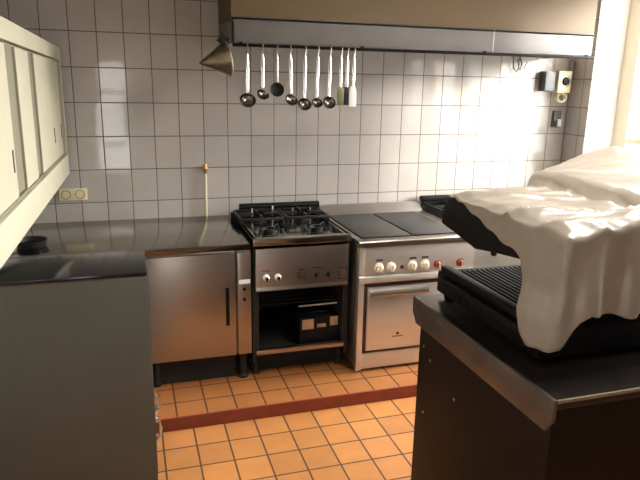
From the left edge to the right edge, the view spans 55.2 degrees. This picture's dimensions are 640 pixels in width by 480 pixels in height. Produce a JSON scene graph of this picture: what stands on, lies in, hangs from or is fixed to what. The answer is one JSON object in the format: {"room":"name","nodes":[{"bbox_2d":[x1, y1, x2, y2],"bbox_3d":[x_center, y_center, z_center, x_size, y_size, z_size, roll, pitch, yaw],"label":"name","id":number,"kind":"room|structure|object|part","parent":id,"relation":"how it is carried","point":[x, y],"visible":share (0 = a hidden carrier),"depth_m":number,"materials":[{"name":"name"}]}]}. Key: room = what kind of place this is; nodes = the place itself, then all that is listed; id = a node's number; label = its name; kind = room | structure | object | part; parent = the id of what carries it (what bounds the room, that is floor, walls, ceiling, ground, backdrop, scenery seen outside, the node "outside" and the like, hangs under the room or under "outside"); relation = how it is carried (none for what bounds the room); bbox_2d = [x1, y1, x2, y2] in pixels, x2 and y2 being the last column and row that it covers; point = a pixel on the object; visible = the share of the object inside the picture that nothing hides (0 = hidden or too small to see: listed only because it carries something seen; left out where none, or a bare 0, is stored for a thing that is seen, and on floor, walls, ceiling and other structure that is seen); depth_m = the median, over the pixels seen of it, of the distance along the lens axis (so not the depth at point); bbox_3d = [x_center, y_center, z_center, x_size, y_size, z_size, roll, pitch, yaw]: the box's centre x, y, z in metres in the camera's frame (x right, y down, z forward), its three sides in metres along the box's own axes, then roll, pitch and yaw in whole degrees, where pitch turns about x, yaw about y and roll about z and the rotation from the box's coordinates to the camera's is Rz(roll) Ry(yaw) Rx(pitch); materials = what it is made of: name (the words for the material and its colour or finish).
{"room":"commercial kitchen","nodes":[
{"label":"commercial kitchen","id":0,"kind":"room"},
{"bbox_2d":[0,0,571,223],"bbox_3d":[-0.007,-0.624,4.149,4.050,2.800,0.100,-3,15,-17],"label":"wall","id":1,"kind":"structure","parent":0,"point":[143,116],"depth_m":3.95,"materials":[{"name":"white tile"}]},
{"bbox_2d":[58,188,87,200],"bbox_3d":[-1.494,-0.275,3.704,0.161,0.070,0.015,-3,15,-17],"label":"double socket","id":2,"kind":"object","parent":1,"relation":"attached to","point":[81,193],"visible":1,"depth_m":3.70,"materials":[{"name":"beige plastic"}]},
{"bbox_2d":[200,164,210,216],"bbox_3d":[-0.731,-0.317,3.921,0.064,0.339,0.040,-3,15,-17],"label":"pipe","id":3,"kind":"object","parent":1,"relation":"attached to","point":[205,167],"visible":1,"depth_m":3.91,"materials":[{"name":"beige metal"}]},
{"bbox_2d":[218,0,597,58],"bbox_3d":[0.584,-1.498,3.769,2.345,0.686,0.516,-3,15,-17],"label":"extractor hood","id":4,"kind":"object","parent":1,"relation":"attached to","point":[531,28],"visible":0.95,"depth_m":3.59,"materials":[{"name":"metal"}]},
{"bbox_2d":[199,35,233,76],"bbox_3d":[-0.518,-0.974,3.236,0.165,0.214,0.183,11,17,33],"label":"strainer","id":5,"kind":"object","parent":4,"relation":"hanging from","point":[220,59],"visible":1,"depth_m":3.21,"materials":[{"name":"metal"}]},
{"bbox_2d":[240,42,255,107],"bbox_3d":[-0.396,-0.900,3.337,0.092,0.347,0.070,-3,15,-17],"label":"ladle","id":6,"kind":"object","parent":4,"relation":"hanging from","point":[247,100],"visible":1,"depth_m":3.37,"materials":[{"name":"silver metal"}]},
{"bbox_3d":[-0.399,-0.910,3.345,0.019,0.205,0.007,-3,15,-17],"label":"handle","id":7,"kind":"part","parent":6,"relation":"part of","materials":[{"name":"silver metal"}]},
{"bbox_2d":[240,93,255,107],"bbox_3d":[-0.399,-0.769,3.371,0.092,0.077,0.070,-3,15,-17],"label":"bowl","id":8,"kind":"object","parent":6,"relation":"on","point":[247,100],"depth_m":3.39,"materials":[{"name":"metal"}]},
{"bbox_2d":[257,42,268,99],"bbox_3d":[-0.313,-0.924,3.354,0.070,0.304,0.062,-3,15,-17],"label":"ladle","id":9,"kind":"object","parent":4,"relation":"hanging from","point":[261,94],"visible":1,"depth_m":3.37,"materials":[{"name":"silver metal"}]},
{"bbox_3d":[-0.316,-0.928,3.366,0.019,0.178,0.007,-3,15,-17],"label":"handle","id":10,"kind":"part","parent":9,"relation":"part of","materials":[{"name":"silver metal"}]},
{"bbox_2d":[257,90,268,99],"bbox_3d":[-0.315,-0.804,3.385,0.070,0.055,0.062,-3,15,-17],"label":"bowl","id":11,"kind":"object","parent":9,"relation":"on","point":[262,94],"depth_m":3.40,"materials":[{"name":"metal"}]},
{"bbox_2d":[270,43,283,96],"bbox_3d":[-0.237,-0.940,3.383,0.080,0.287,0.033,-3,15,-17],"label":"skimmer","id":12,"kind":"object","parent":4,"relation":"hanging from","point":[276,89],"visible":1,"depth_m":3.41,"materials":[{"name":"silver metal"}]},
{"bbox_3d":[-0.239,-0.950,3.385,0.019,0.143,0.007,-3,15,-17],"label":"handle","id":13,"kind":"part","parent":12,"relation":"part of","materials":[{"name":"metal"}]},
{"bbox_2d":[270,82,283,96],"bbox_3d":[-0.240,-0.838,3.410,0.080,0.077,0.028,-3,15,-17],"label":"bowl","id":14,"kind":"object","parent":12,"relation":"on","point":[276,89],"depth_m":3.41,"materials":[{"name":"black metal"}]},
{"bbox_2d":[285,44,297,105],"bbox_3d":[-0.157,-0.919,3.406,0.075,0.335,0.063,-3,15,-17],"label":"ladle","id":15,"kind":"object","parent":4,"relation":"hanging from","point":[290,99],"visible":1,"depth_m":3.43,"materials":[{"name":"silver metal"}]},
{"bbox_3d":[-0.164,-0.924,3.416,0.022,0.206,0.007,-3,15,-17],"label":"handle","id":16,"kind":"part","parent":15,"relation":"part of","materials":[{"name":"silver metal"}]},
{"bbox_2d":[285,94,297,105],"bbox_3d":[-0.159,-0.787,3.440,0.075,0.061,0.063,-3,15,-17],"label":"bowl","id":17,"kind":"object","parent":15,"relation":"on","point":[290,99],"depth_m":3.46,"materials":[{"name":"metal"}]},
{"bbox_2d":[298,44,311,110],"bbox_3d":[-0.085,-0.911,3.434,0.080,0.362,0.057,-3,15,-17],"label":"ladle","id":18,"kind":"object","parent":4,"relation":"hanging from","point":[304,104],"visible":1,"depth_m":3.46,"materials":[{"name":"silver metal"}]},
{"bbox_3d":[-0.086,-0.918,3.443,0.019,0.228,0.007,-3,15,-17],"label":"handle","id":19,"kind":"part","parent":18,"relation":"part of","materials":[{"name":"silver metal"}]},
{"bbox_2d":[298,98,311,110],"bbox_3d":[-0.087,-0.769,3.470,0.080,0.070,0.057,-3,15,-17],"label":"bowl","id":20,"kind":"object","parent":18,"relation":"on","point":[304,104],"depth_m":3.49,"materials":[{"name":"metal"}]},
{"bbox_2d":[312,45,322,107],"bbox_3d":[-0.013,-0.922,3.451,0.066,0.345,0.053,-3,15,-17],"label":"ladle","id":21,"kind":"object","parent":4,"relation":"hanging from","point":[316,102],"visible":1,"depth_m":3.47,"materials":[{"name":"silver metal"}]},
{"bbox_3d":[-0.015,-0.924,3.463,0.019,0.223,0.007,-3,15,-17],"label":"handle","id":22,"kind":"part","parent":21,"relation":"part of","materials":[{"name":"silver metal"}]},
{"bbox_2d":[312,98,322,107],"bbox_3d":[-0.016,-0.781,3.487,0.066,0.053,0.053,-3,15,-17],"label":"bowl","id":23,"kind":"object","parent":21,"relation":"on","point":[316,102],"depth_m":3.50,"materials":[{"name":"metal"}]},
{"bbox_2d":[323,45,335,108],"bbox_3d":[0.055,-0.924,3.476,0.078,0.351,0.052,-3,15,-17],"label":"ladle","id":24,"kind":"object","parent":4,"relation":"hanging from","point":[329,102],"visible":1,"depth_m":3.50,"materials":[{"name":"silver metal"}]},
{"bbox_3d":[0.054,-0.931,3.484,0.019,0.218,0.007,-3,15,-17],"label":"handle","id":25,"kind":"part","parent":24,"relation":"part of","materials":[{"name":"silver metal"}]},
{"bbox_2d":[323,96,335,108],"bbox_3d":[0.052,-0.789,3.511,0.078,0.070,0.052,-3,15,-17],"label":"bowl","id":26,"kind":"object","parent":24,"relation":"on","point":[329,102],"depth_m":3.52,"materials":[{"name":"metal"}]},
{"bbox_2d":[337,46,342,104],"bbox_3d":[0.118,-0.940,3.500,0.030,0.332,0.030,7,16,22],"label":"turner","id":27,"kind":"object","parent":4,"relation":"hanging from","point":[340,88],"visible":1,"depth_m":3.51,"materials":[{"name":"silver metal"}]},
{"bbox_3d":[0.117,-0.830,3.530,0.038,0.104,0.003,-3,15,-17],"label":"blade","id":28,"kind":"part","parent":27,"relation":"part of","materials":[{"name":"yellow"}]},
{"bbox_3d":[0.119,-0.960,3.497,0.019,0.165,0.007,-3,15,-17],"label":"handle","id":29,"kind":"part","parent":27,"relation":"part of","materials":[{"name":"silver metal"}]},
{"bbox_2d":[343,46,348,104],"bbox_3d":[0.153,-0.942,3.509,0.028,0.330,0.028,6,15,17],"label":"turner","id":30,"kind":"object","parent":4,"relation":"hanging from","point":[346,89],"visible":1,"depth_m":3.52,"materials":[{"name":"silver metal"}]},
{"bbox_3d":[0.152,-0.833,3.541,0.032,0.102,0.003,-3,15,-17],"label":"blade","id":31,"kind":"part","parent":30,"relation":"part of","materials":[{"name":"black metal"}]},
{"bbox_3d":[0.155,-0.962,3.508,0.019,0.165,0.007,-3,15,-17],"label":"handle","id":32,"kind":"part","parent":30,"relation":"part of","materials":[{"name":"silver metal"}]},
{"bbox_2d":[349,46,356,106],"bbox_3d":[0.193,-0.941,3.525,0.033,0.338,0.032,8,16,26],"label":"turner","id":33,"kind":"object","parent":4,"relation":"hanging from","point":[352,93],"visible":1,"depth_m":3.54,"materials":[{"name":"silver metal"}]},
{"bbox_3d":[0.191,-0.835,3.552,0.044,0.117,0.003,-3,15,-17],"label":"blade","id":34,"kind":"part","parent":33,"relation":"part of","materials":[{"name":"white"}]},
{"bbox_3d":[0.193,-0.968,3.519,0.019,0.158,0.007,-3,15,-17],"label":"handle","id":35,"kind":"part","parent":33,"relation":"part of","materials":[{"name":"silver metal"}]},
{"bbox_3d":[0.649,-1.119,3.627,2.345,0.026,0.031,-3,15,-17],"label":"hanging rail","id":36,"kind":"part","parent":4,"relation":"part of","materials":[{"name":"black metal"}]},
{"bbox_2d":[513,57,527,71],"bbox_3d":[1.426,-1.257,4.359,0.127,0.124,0.018,-3,15,-17],"label":"loose wire","id":37,"kind":"object","parent":1,"relation":"attached to","point":[513,57],"visible":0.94,"depth_m":4.36,"materials":[{"name":"grey metal"}]},
{"bbox_2d":[539,71,555,90],"bbox_3d":[1.655,-1.154,4.451,0.090,0.140,0.066,-3,15,-17],"label":"junction box","id":38,"kind":"object","parent":1,"relation":"attached to","point":[547,78],"visible":1,"depth_m":4.42,"materials":[{"name":"grey"}]},
{"bbox_3d":[1.664,-1.147,4.423,0.082,0.130,0.006,-3,15,-17],"label":"lid","id":39,"kind":"part","parent":38,"relation":"part of","materials":[{"name":"grey"}]},
{"bbox_2d":[551,111,561,126],"bbox_3d":[1.766,-0.902,4.565,0.060,0.120,0.042,-3,15,-17],"label":"wall switch","id":40,"kind":"object","parent":1,"relation":"attached to","point":[556,120],"visible":1,"depth_m":4.55,"materials":[{"name":"grey plastic"}]},
{"bbox_2d":[554,93,566,102],"bbox_3d":[1.770,-1.042,4.484,0.098,0.071,0.050,-5,16,-22],"label":"cable coil","id":41,"kind":"object","parent":1,"relation":"attached to","point":[564,95],"visible":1,"depth_m":4.48,"materials":[{"name":"beige plastic"}]},
{"bbox_2d":[550,71,571,92],"bbox_3d":[1.765,-1.154,4.469,0.110,0.155,0.097,-3,15,-17],"label":"timer","id":42,"kind":"object","parent":1,"relation":"attached to","point":[563,78],"visible":0.96,"depth_m":4.43,"materials":[{"name":"beige plastic"}]},
{"bbox_2d":[567,61,575,72],"bbox_3d":[1.837,-1.253,4.488,0.040,0.120,0.045,-3,15,-17],"label":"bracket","id":43,"kind":"object","parent":1,"relation":"attached to","point":[571,63],"visible":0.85,"depth_m":4.47,"materials":[{"name":"metal"}]},
{"bbox_2d":[156,396,415,479],"bbox_3d":[1.155,1.537,1.258,4.350,0.100,4.820,-3,15,-17],"label":"floor","id":44,"kind":"structure","parent":0,"point":[368,441],"depth_m":3.00,"materials":[{"name":"tile"}]},
{"bbox_2d":[0,250,162,479],"bbox_3d":[-1.085,0.576,2.627,0.763,0.970,0.366,-3,15,-17],"label":"kitchen counter","id":45,"kind":"object","parent":44,"relation":"on","point":[77,391],"visible":1,"depth_m":2.46,"materials":[{"name":"grey metal"}]},
{"bbox_3d":[-0.753,0.552,2.733,0.004,0.900,0.330,-3,15,-17],"label":"door","id":46,"kind":"part","parent":45,"relation":"part of","materials":[{"name":"grey metal"}]},
{"bbox_3d":[-0.716,0.775,2.701,0.036,0.254,0.014,-3,15,-17],"label":"handle","id":47,"kind":"part","parent":45,"relation":"part of","materials":[{"name":"silver metal"}]},
{"bbox_2d":[156,384,416,432],"bbox_3d":[0.300,0.898,3.433,3.850,0.121,0.014,-3,15,-17],"label":"trim","id":48,"kind":"structure","parent":44,"relation":"on","point":[356,398],"depth_m":3.27,"materials":[{"name":"brown tile"}]},
{"bbox_2d":[411,294,639,479],"bbox_3d":[1.283,0.723,2.421,1.640,0.902,0.882,-3,15,-17],"label":"base cabinet","id":49,"kind":"object","parent":44,"relation":"on","point":[486,408],"depth_m":1.93,"materials":[{"name":"brown metal"}]},
{"bbox_2d":[437,197,639,359],"bbox_3d":[1.084,0.044,2.292,1.118,0.472,0.699,-3,15,-17],"label":"grill","id":50,"kind":"object","parent":49,"relation":"on","point":[491,294],"visible":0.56,"depth_m":2.14,"materials":[{"name":"black metal"}]},
{"bbox_3d":[0.569,0.226,2.151,0.031,0.028,0.595,-3,15,-17],"label":"rail","id":51,"kind":"part","parent":50,"relation":"part of","materials":[{"name":"black metal"}]},
{"bbox_3d":[0.590,0.191,2.163,0.035,0.034,0.620,-3,15,-17],"label":"rail","id":52,"kind":"part","parent":50,"relation":"part of","materials":[{"name":"black metal"}]},
{"bbox_3d":[1.081,-0.060,2.264,1.030,0.177,0.699,-3,15,-17],"label":"lid","id":53,"kind":"part","parent":50,"relation":"part of","materials":[{"name":"black metal"}]},
{"bbox_2d":[449,146,639,352],"bbox_3d":[1.171,-0.039,2.200,1.298,0.540,0.741,-3,15,-17],"label":"sheet","id":54,"kind":"object","parent":50,"relation":"on","point":[574,228],"visible":1,"depth_m":1.82,"materials":[{"name":"white fabric"}]},
{"bbox_3d":[0.879,0.183,2.264,0.558,0.008,0.580,-3,15,-17],"label":"ribbed plate","id":55,"kind":"part","parent":50,"relation":"part of","materials":[{"name":"black metal"}]},
{"bbox_2d":[154,351,417,418],"bbox_3d":[0.125,0.779,3.984,4.050,0.170,1.166,-3,15,-17],"label":"floor","id":56,"kind":"structure","parent":0,"point":[320,379],"depth_m":3.45,"materials":[{"name":"tile"}]},
{"bbox_2d":[145,251,236,386],"bbox_3d":[-0.792,0.359,3.668,0.470,0.766,0.764,-3,15,-17],"label":"base cabinet","id":57,"kind":"object","parent":56,"relation":"on","point":[192,297],"visible":0.88,"depth_m":3.31,"materials":[{"name":"metal"}]},
{"bbox_2d":[10,215,249,256],"bbox_3d":[-1.052,0.028,3.314,1.290,0.038,1.136,-3,15,-17],"label":"countertop","id":58,"kind":"structure","parent":57,"relation":"on","point":[198,234],"depth_m":3.42,"materials":[{"name":"metal"}]},
{"bbox_2d":[17,236,46,248],"bbox_3d":[-1.542,0.013,3.166,0.246,0.046,0.159,-3,15,-17],"label":"pan","id":59,"kind":"object","parent":58,"relation":"on","point":[28,242],"visible":0.72,"depth_m":3.17,"materials":[{"name":"black metal"}]},
{"bbox_3d":[-0.505,0.367,3.352,0.020,0.220,0.006,-3,15,-17],"label":"handle","id":60,"kind":"part","parent":57,"relation":"part of","materials":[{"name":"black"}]},
{"bbox_2d":[235,250,251,377],"bbox_3d":[-0.529,0.344,3.746,0.076,0.766,0.768,-3,15,-17],"label":"cabinet filler","id":61,"kind":"object","parent":56,"relation":"on","point":[242,258],"visible":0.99,"depth_m":3.38,"materials":[{"name":"metal"}]},
{"bbox_3d":[-0.413,0.228,3.345,0.060,0.025,0.004,-3,15,-17],"label":"label plate","id":62,"kind":"part","parent":61,"relation":"part of","materials":[{"name":"white ceramic"}]},
{"bbox_2d":[231,201,350,373],"bbox_3d":[-0.195,0.268,3.813,0.585,0.892,0.784,-3,15,-17],"label":"gas range","id":63,"kind":"object","parent":56,"relation":"on","point":[300,256],"visible":0.94,"depth_m":3.59,"materials":[{"name":"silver metal"}]},
{"bbox_3d":[-0.388,-0.122,3.846,0.100,0.020,0.100,-3,15,-17],"label":"burner","id":64,"kind":"part","parent":63,"relation":"part of","materials":[{"name":"black metal"}]},
{"bbox_3d":[-0.293,-0.044,3.550,0.100,0.020,0.100,-3,15,-17],"label":"burner","id":65,"kind":"part","parent":63,"relation":"part of","materials":[{"name":"black metal"}]},
{"bbox_3d":[-0.267,-0.206,4.043,0.535,0.090,0.047,-3,15,-17],"label":"rail","id":66,"kind":"part","parent":63,"relation":"part of","materials":[{"name":"black metal"}]},
{"bbox_2d":[232,213,350,246],"bbox_3d":[-0.200,-0.084,3.725,0.565,0.042,0.734,-3,15,-17],"label":"cooktop","id":67,"kind":"object","parent":63,"relation":"in","point":[317,229],"depth_m":3.60,"materials":[{"name":"metal"}]},
{"bbox_2d":[256,285,344,356],"bbox_3d":[-0.207,0.379,3.838,0.525,0.395,0.675,-3,15,-17],"label":"oven","id":68,"kind":"object","parent":63,"relation":"in","point":[274,328],"depth_m":3.77,"materials":[{"name":"black metal"}]},
{"bbox_2d":[298,271,304,278],"bbox_3d":[-0.105,0.196,3.432,0.040,0.042,0.006,-3,15,-17],"label":"switch","id":69,"kind":"object","parent":63,"relation":"attached to","point":[301,274],"depth_m":3.43,"materials":[{"name":"red"}]},
{"bbox_3d":[-0.098,0.156,3.435,0.537,0.248,0.026,-3,15,-17],"label":"control panel","id":70,"kind":"part","parent":63,"relation":"part of","materials":[{"name":"metal"}]},
{"bbox_3d":[-0.116,-0.138,3.929,0.100,0.020,0.100,-3,15,-17],"label":"burner","id":71,"kind":"part","parent":63,"relation":"part of","materials":[{"name":"black metal"}]},
{"bbox_2d":[293,307,339,343],"bbox_3d":[-0.022,0.510,3.695,0.250,0.188,0.162,-3,15,-17],"label":"tin box","id":72,"kind":"object","parent":63,"relation":"on","point":[312,325],"visible":0.91,"depth_m":3.63,"materials":[{"name":"black metal"}]},
{"bbox_3d":[-0.021,-0.060,3.633,0.100,0.020,0.100,-3,15,-17],"label":"burner","id":73,"kind":"part","parent":63,"relation":"part of","materials":[{"name":"black metal"}]},
{"bbox_2d":[318,201,473,370],"bbox_3d":[0.450,0.258,3.975,0.746,0.854,0.860,-3,15,-17],"label":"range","id":74,"kind":"object","parent":56,"relation":"on","point":[398,250],"visible":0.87,"depth_m":3.59,"materials":[{"name":"metal"}]},
{"bbox_3d":[0.228,0.404,3.539,0.035,0.753,0.038,-3,15,-17],"label":"post","id":75,"kind":"part","parent":74,"relation":"part of","materials":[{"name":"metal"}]},
{"bbox_3d":[0.340,0.163,3.479,0.060,0.059,0.026,-3,15,-17],"label":"knob","id":76,"kind":"part","parent":74,"relation":"part of","materials":[{"name":"beige plastic"}]},
{"bbox_3d":[0.412,0.158,3.501,0.060,0.059,0.026,-3,15,-17],"label":"knob","id":77,"kind":"part","parent":74,"relation":"part of","materials":[{"name":"beige plastic"}]},
{"bbox_2d":[329,211,465,247],"bbox_3d":[0.453,-0.093,3.899,0.746,0.038,0.832,-3,15,-17],"label":"cooktop","id":78,"kind":"object","parent":74,"relation":"in","point":[367,229],"depth_m":3.68,"materials":[{"name":"metal"}]},
{"bbox_3d":[0.465,0.300,3.546,0.354,0.038,0.038,-3,15,-17],"label":"handle","id":79,"kind":"part","parent":74,"relation":"part of","materials":[{"name":"metal"}]},
{"bbox_3d":[0.579,0.445,3.649,0.650,0.390,0.018,-3,15,-17],"label":"oven door","id":80,"kind":"part","parent":74,"relation":"part of","materials":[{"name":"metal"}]},
{"bbox_3d":[0.541,0.151,3.540,0.060,0.059,0.026,-3,15,-17],"label":"knob","id":81,"kind":"part","parent":74,"relation":"part of","materials":[{"name":"beige plastic"}]},
{"bbox_3d":[0.570,0.211,3.579,0.742,0.053,0.042,-3,15,-17],"label":"bumper rail","id":82,"kind":"part","parent":74,"relation":"part of","materials":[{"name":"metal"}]},
{"bbox_3d":[0.581,0.100,3.572,0.703,0.164,0.035,-3,15,-17],"label":"control panel","id":83,"kind":"part","parent":74,"relation":"part of","materials":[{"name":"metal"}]},
{"bbox_3d":[0.617,0.146,3.563,0.060,0.059,0.026,-3,15,-17],"label":"knob","id":84,"kind":"part","parent":74,"relation":"part of","materials":[{"name":"beige plastic"}]},
{"bbox_3d":[0.696,0.144,3.588,0.053,0.052,0.026,-3,15,-17],"label":"knob","id":85,"kind":"part","parent":74,"relation":"part of","materials":[{"name":"red plastic"}]},
{"bbox_3d":[0.837,0.136,3.631,0.053,0.052,0.026,-3,15,-17],"label":"knob","id":86,"kind":"part","parent":74,"relation":"part of","materials":[{"name":"red plastic"}]},
{"bbox_2d":[419,195,520,267],"bbox_3d":[1.150,0.190,4.211,0.715,0.896,0.804,-3,15,-17],"label":"gas range","id":87,"kind":"object","parent":56,"relation":"on","point":[431,204],"visible":0.09,"depth_m":3.81,"materials":[{"name":"metal"}]},
{"bbox_2d":[423,209,442,218],"bbox_3d":[1.152,-0.138,4.142,0.715,0.025,0.774,-3,15,-17],"label":"cooktop","id":88,"kind":"object","parent":87,"relation":"in","point":[434,212],"depth_m":4.27,"materials":[{"name":"metal"}]},
{"bbox_3d":[1.043,-0.285,4.455,0.685,0.101,0.042,-3,15,-17],"label":"rail","id":89,"kind":"part","parent":87,"relation":"part of","materials":[{"name":"black metal"}]},
{"bbox_3d":[1.255,0.317,3.890,0.695,0.715,0.019,-3,15,-17],"label":"panel","id":90,"kind":"part","parent":87,"relation":"part of","materials":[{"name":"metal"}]},
{"bbox_2d":[560,0,630,163],"bbox_3d":[2.869,0.025,2.046,0.350,2.700,6.000,-3,15,-17],"label":"wall","id":91,"kind":"structure","parent":0,"point":[615,17],"depth_m":4.39,"materials":[{"name":"white paint"}]},
{"bbox_2d":[611,0,639,149],"bbox_3d":[2.362,-1.014,3.840,0.050,1.500,1.220,-3,15,-17],"label":"window","id":92,"kind":"structure","parent":91,"relation":"in","point":[630,74],"depth_m":4.33,"materials":[{"name":"beige"}]},
{"bbox_3d":[-1.038,0.192,0.896,0.100,2.800,5.700,-3,15,-17],"label":"wall","id":93,"kind":"structure","parent":0,"visible":0},
{"bbox_2d":[0,16,69,268],"bbox_3d":[-1.219,-0.417,2.227,0.290,0.702,2.650,-3,14,-16],"label":"upper cabinet","id":94,"kind":"object","parent":93,"relation":"attached to","point":[34,159],"visible":1,"depth_m":2.29,"materials":[{"name":"beige paint"}]},
{"bbox_3d":[-0.885,-0.270,1.554,0.014,0.507,1.040,-3,14,-16],"label":"door","id":95,"kind":"part","parent":94,"relation":"part of","materials":[{"name":"beige paint"}]},
{"bbox_3d":[-1.018,-0.261,2.032,0.004,0.075,0.020,-3,14,-16],"label":"handle","id":96,"kind":"part","parent":94,"relation":"part of","materials":[{"name":"silver metal"}]},
{"bbox_3d":[-1.129,-0.468,2.349,0.014,0.507,0.290,-3,14,-16],"label":"door","id":97,"kind":"part","parent":94,"relation":"part of","materials":[{"name":"beige paint"}]},
{"bbox_3d":[-1.089,-0.732,2.188,0.030,0.068,2.650,-3,14,-16],"label":"rail","id":98,"kind":"part","parent":94,"relation":"part of","materials":[{"name":"beige paint"}]},
{"bbox_3d":[-1.099,-0.138,2.333,0.030,0.114,2.650,-3,14,-16],"label":"rail","id":99,"kind":"part","parent":94,"relation":"part of","materials":[{"name":"beige paint"}]},
{"bbox_3d":[-1.337,-0.637,3.023,0.014,0.507,0.860,-3,14,-16],"label":"door","id":100,"kind":"part","parent":94,"relation":"part of","materials":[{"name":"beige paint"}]}
]}

